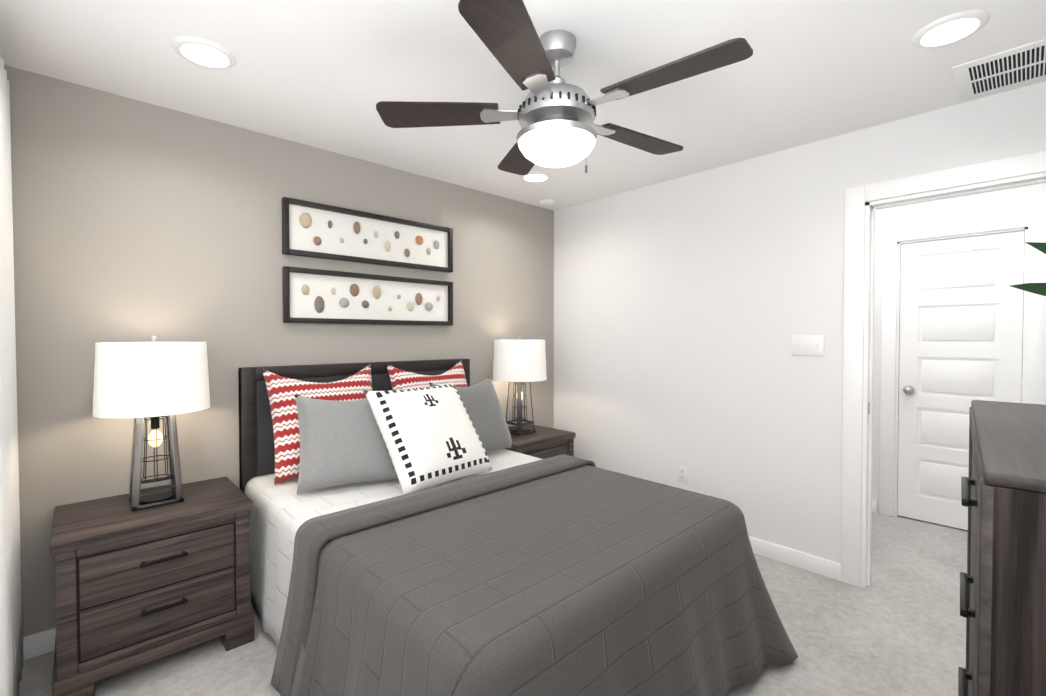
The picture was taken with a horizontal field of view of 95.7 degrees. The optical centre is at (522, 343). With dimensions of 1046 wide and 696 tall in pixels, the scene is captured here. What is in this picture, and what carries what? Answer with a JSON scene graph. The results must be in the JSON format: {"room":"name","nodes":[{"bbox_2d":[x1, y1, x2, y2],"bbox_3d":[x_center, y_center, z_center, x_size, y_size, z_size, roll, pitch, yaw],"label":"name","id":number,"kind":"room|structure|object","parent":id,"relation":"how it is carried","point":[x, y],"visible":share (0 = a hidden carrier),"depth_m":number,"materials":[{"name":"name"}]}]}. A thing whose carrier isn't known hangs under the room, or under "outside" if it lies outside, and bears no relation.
{"room":"bedroom","nodes":[
{"label":"bedroom","id":0,"kind":"room"},
{"bbox_2d":[4,65,553,636],"bbox_3d":[-1.010,0.075,3.037,3.640,2.440,0.120,-1,1,-43],"label":"wall","id":1,"kind":"structure","parent":0,"point":[136,221],"depth_m":2.33,"materials":[{"name":"grey paint"}]},
{"bbox_2d":[23,627,55,660],"bbox_3d":[-0.963,1.248,3.006,3.400,0.095,0.018,-1,1,-43],"label":"baseboard","id":2,"kind":"structure","parent":1,"relation":"attached to","point":[38,644],"depth_m":1.99,"materials":[{"name":"white wood"}]},
{"bbox_2d":[282,266,452,325],"bbox_3d":[-0.918,-0.280,3.006,1.120,0.310,0.040,-1,1,-43],"label":"picture frame","id":3,"kind":"object","parent":1,"relation":"attached to","point":[309,295],"visible":1,"depth_m":2.94,"materials":[{"name":"white paper"}]},
{"bbox_2d":[282,197,452,272],"bbox_3d":[-0.918,-0.659,3.000,1.120,0.310,0.040,-1,1,-43],"label":"picture frame","id":4,"kind":"object","parent":1,"relation":"attached to","point":[316,230],"visible":1,"depth_m":2.93,"materials":[{"name":"white paper"}]},
{"bbox_2d":[17,512,967,695],"bbox_3d":[0.698,1.358,2.248,5.020,0.100,4.100,-1,1,-43],"label":"floor","id":5,"kind":"structure","parent":0,"point":[897,627],"depth_m":2.07,"materials":[{"name":"carpet"}]},
{"bbox_2d":[49,477,253,695],"bbox_3d":[-1.582,1.001,2.047,0.634,0.620,0.532,-1,1,-43],"label":"nightstand","id":6,"kind":"object","parent":5,"relation":"on","point":[136,588],"visible":1,"depth_m":1.86,"materials":[{"name":"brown wood"}]},
{"bbox_2d":[93,336,209,510],"bbox_3d":[-1.606,0.326,2.069,0.404,0.722,0.404,-1,1,-43],"label":"lamp","id":7,"kind":"object","parent":6,"relation":"on","point":[154,381],"visible":1,"depth_m":1.96,"materials":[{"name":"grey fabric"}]},
{"bbox_2d":[238,359,797,695],"bbox_3d":[-0.202,0.719,2.194,1.787,1.180,2.206,-1,1,-43],"label":"bed","id":8,"kind":"object","parent":5,"relation":"on","point":[417,528],"visible":1,"depth_m":1.71,"materials":[{"name":"grey fabric"}]},
{"bbox_2d":[262,364,371,484],"bbox_3d":[-1.069,0.404,2.593,0.600,0.600,0.170,-1,-19,-43],"label":"pillow","id":9,"kind":"object","parent":8,"relation":"on","point":[335,382],"depth_m":2.47,"materials":[{"name":"red fabric"}]},
{"bbox_2d":[294,389,398,494],"bbox_3d":[-0.863,0.466,2.361,0.490,0.490,0.170,0,-26,-27],"label":"pillow","id":10,"kind":"object","parent":8,"relation":"on","point":[342,444],"depth_m":2.27,"materials":[{"name":"grey fabric"}]},
{"bbox_2d":[245,449,541,645],"bbox_3d":[-0.234,0.984,2.226,1.516,0.569,1.969,-1,1,-43],"label":"sheet","id":11,"kind":"object","parent":8,"relation":"on","point":[350,609],"depth_m":1.95,"materials":[{"name":"white fabric"}]},
{"bbox_2d":[386,360,466,389],"bbox_3d":[-0.566,0.396,3.066,0.600,0.600,0.170,-1,-19,-46],"label":"pillow","id":12,"kind":"object","parent":8,"relation":"on","point":[403,375],"depth_m":3.09,"materials":[{"name":"red fabric"}]},
{"bbox_2d":[363,382,492,493],"bbox_3d":[-0.468,0.451,2.422,0.570,0.560,0.160,-1,-35,-50],"label":"pillow","id":13,"kind":"object","parent":8,"relation":"on","point":[430,437],"depth_m":2.31,"materials":[{"name":"white fabric"}]},
{"bbox_2d":[429,377,512,451],"bbox_3d":[-0.311,0.450,2.926,0.170,0.500,0.520,-30,-18,35],"label":"pillow","id":14,"kind":"object","parent":8,"relation":"on","point":[480,400],"depth_m":2.91,"materials":[{"name":"grey fabric"}]},
{"bbox_2d":[290,465,797,695],"bbox_3d":[0.195,0.988,1.777,1.787,0.614,1.048,-1,1,-43],"label":"comforter","id":15,"kind":"object","parent":8,"relation":"on","point":[576,580],"depth_m":1.50,"materials":[{"name":"grey fabric"}]},
{"bbox_2d":[506,424,575,458],"bbox_3d":[0.006,0.977,3.540,0.604,0.620,0.532,-1,1,-43],"label":"nightstand","id":16,"kind":"object","parent":5,"relation":"on","point":[542,442],"visible":0.19,"depth_m":3.42,"materials":[{"name":"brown wood"}]},
{"bbox_2d":[493,336,546,434],"bbox_3d":[-0.025,0.302,3.555,0.404,0.722,0.404,-1,1,-43],"label":"lamp","id":17,"kind":"object","parent":16,"relation":"on","point":[519,363],"visible":0.9,"depth_m":3.40,"materials":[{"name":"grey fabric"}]},
{"bbox_2d":[958,400,1045,695],"bbox_3d":[0.980,0.740,0.750,0.430,1.185,0.860,1,1,43],"label":"dresser","id":18,"kind":"object","parent":5,"relation":"on","point":[1003,578],"visible":1,"depth_m":0.56,"materials":[{"name":"brown wood"}]},
{"bbox_2d":[1010,242,1045,295],"bbox_3d":[1.267,-0.128,0.969,0.267,0.539,0.382,-1,1,-43],"label":"plant","id":19,"kind":"object","parent":18,"relation":"on","point":[1038,288],"visible":1,"depth_m":1.06,"materials":[{"name":"green plant"}]},
{"bbox_2d":[0,0,1045,210],"bbox_3d":[0.698,-1.182,2.207,5.020,0.100,4.100,-1,1,-43],"label":"ceiling","id":20,"kind":"structure","parent":0,"point":[328,75],"depth_m":1.94,"materials":[{"name":"white paint"}]},
{"bbox_2d":[172,36,236,68],"bbox_3d":[-1.231,-1.119,1.836,0.208,0.012,0.208,-1,1,-43],"label":"recessed light","id":21,"kind":"object","parent":20,"relation":"in","point":[204,52],"visible":0.98,"depth_m":1.82,"materials":[{"name":"white plastic"}]},
{"bbox_2d":[520,171,550,181],"bbox_3d":[0.086,-1.142,3.252,0.208,0.012,0.208,-1,1,-43],"label":"recessed light","id":22,"kind":"object","parent":20,"relation":"in","point":[535,176],"visible":0.9,"depth_m":3.23,"materials":[{"name":"white plastic"}]},
{"bbox_2d":[539,199,554,206],"bbox_3d":[0.197,-1.141,3.850,0.130,0.035,0.130,-1,1,-43],"label":"smoke detector","id":23,"kind":"object","parent":20,"relation":"attached to","point":[546,202],"visible":1,"depth_m":3.81,"materials":[{"name":"white plastic"}]},
{"bbox_2d":[376,0,752,174],"bbox_3d":[0.159,-0.886,1.768,1.280,0.476,1.280,-1,1,-43],"label":"ceiling fan","id":24,"kind":"object","parent":20,"relation":"hanging from","point":[554,114],"visible":1,"depth_m":1.65,"materials":[{"name":"silver metal"}]},
{"bbox_2d":[912,10,989,47],"bbox_3d":[1.524,-1.117,1.694,0.208,0.012,0.208,-1,1,-43],"label":"recessed light","id":25,"kind":"object","parent":20,"relation":"in","point":[950,29],"visible":1,"depth_m":1.67,"materials":[{"name":"white plastic"}]},
{"bbox_2d":[952,38,1045,100],"bbox_3d":[2.070,-1.122,1.864,0.390,0.009,0.540,-1,1,-43],"label":"ceiling vent","id":26,"kind":"object","parent":20,"relation":"in","point":[1014,67],"visible":1,"depth_m":1.94,"materials":[{"name":"white plastic"}]},
{"bbox_2d":[554,81,1045,563],"bbox_3d":[1.467,0.076,2.971,0.120,2.440,3.370,-1,1,-43],"label":"wall","id":27,"kind":"structure","parent":0,"point":[687,308],"depth_m":2.99,"materials":[{"name":"white paint"}]},
{"bbox_2d":[678,465,687,482],"bbox_3d":[1.104,0.901,3.276,0.010,0.115,0.072,-1,1,-43],"label":"electrical outlet plate","id":28,"kind":"object","parent":27,"relation":"attached to","point":[683,474],"visible":1,"depth_m":3.27,"materials":[{"name":"white plastic"}]},
{"bbox_2d":[748,536,840,580],"bbox_3d":[1.014,1.242,3.374,0.014,0.095,2.130,-1,1,-43],"label":"baseboard","id":29,"kind":"structure","parent":27,"relation":"attached to","point":[824,567],"depth_m":2.75,"materials":[{"name":"white wood"}]},
{"bbox_2d":[792,336,823,355],"bbox_3d":[1.624,0.010,2.705,0.014,0.115,0.165,-1,1,-43],"label":"switch plate","id":30,"kind":"object","parent":27,"relation":"attached to","point":[807,345],"visible":1,"depth_m":2.70,"materials":[{"name":"white plastic"}]},
{"bbox_2d":[841,150,1045,587],"bbox_3d":[2.135,0.238,2.263,0.156,2.140,1.000,-1,1,-43],"label":"door frame","id":31,"kind":"structure","parent":27,"relation":"attached to","point":[858,344],"depth_m":2.52,"materials":[{"name":"white wood"}]},
{"bbox_2d":[872,183,1045,512],"bbox_3d":[2.483,0.061,3.905,0.120,2.440,4.100,-1,1,-43],"label":"wall","id":32,"kind":"structure","parent":0,"point":[1023,199],"depth_m":3.42,"materials":[{"name":"white paint"}]},
{"bbox_2d":[872,499,877,512],"bbox_3d":[1.904,1.225,4.443,0.014,0.095,2.310,-1,1,-43],"label":"baseboard","id":33,"kind":"structure","parent":32,"relation":"attached to","point":[874,502],"depth_m":3.61,"materials":[{"name":"white wood"}]},
{"bbox_2d":[879,210,1045,529],"bbox_3d":[3.015,0.226,3.295,0.184,2.130,0.840,-1,1,-43],"label":"door","id":34,"kind":"structure","parent":32,"relation":"attached to","point":[960,314],"depth_m":3.31,"materials":[{"name":"white wood"}]},
{"bbox_3d":[-1.105,-1.037,0.720,0.112,0.024,3.000,-1,1,-43],"label":"curtain rod","id":35,"kind":"object","parent":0,"visible":0},
{"bbox_2d":[0,48,22,695],"bbox_3d":[-1.875,0.137,1.692,0.074,2.320,0.584,-1,1,-43],"label":"sheer curtain","id":36,"kind":"object","parent":35,"relation":"hanging from","point":[11,647],"visible":1,"depth_m":1.67,"materials":[{"name":"fabric"}]}
]}

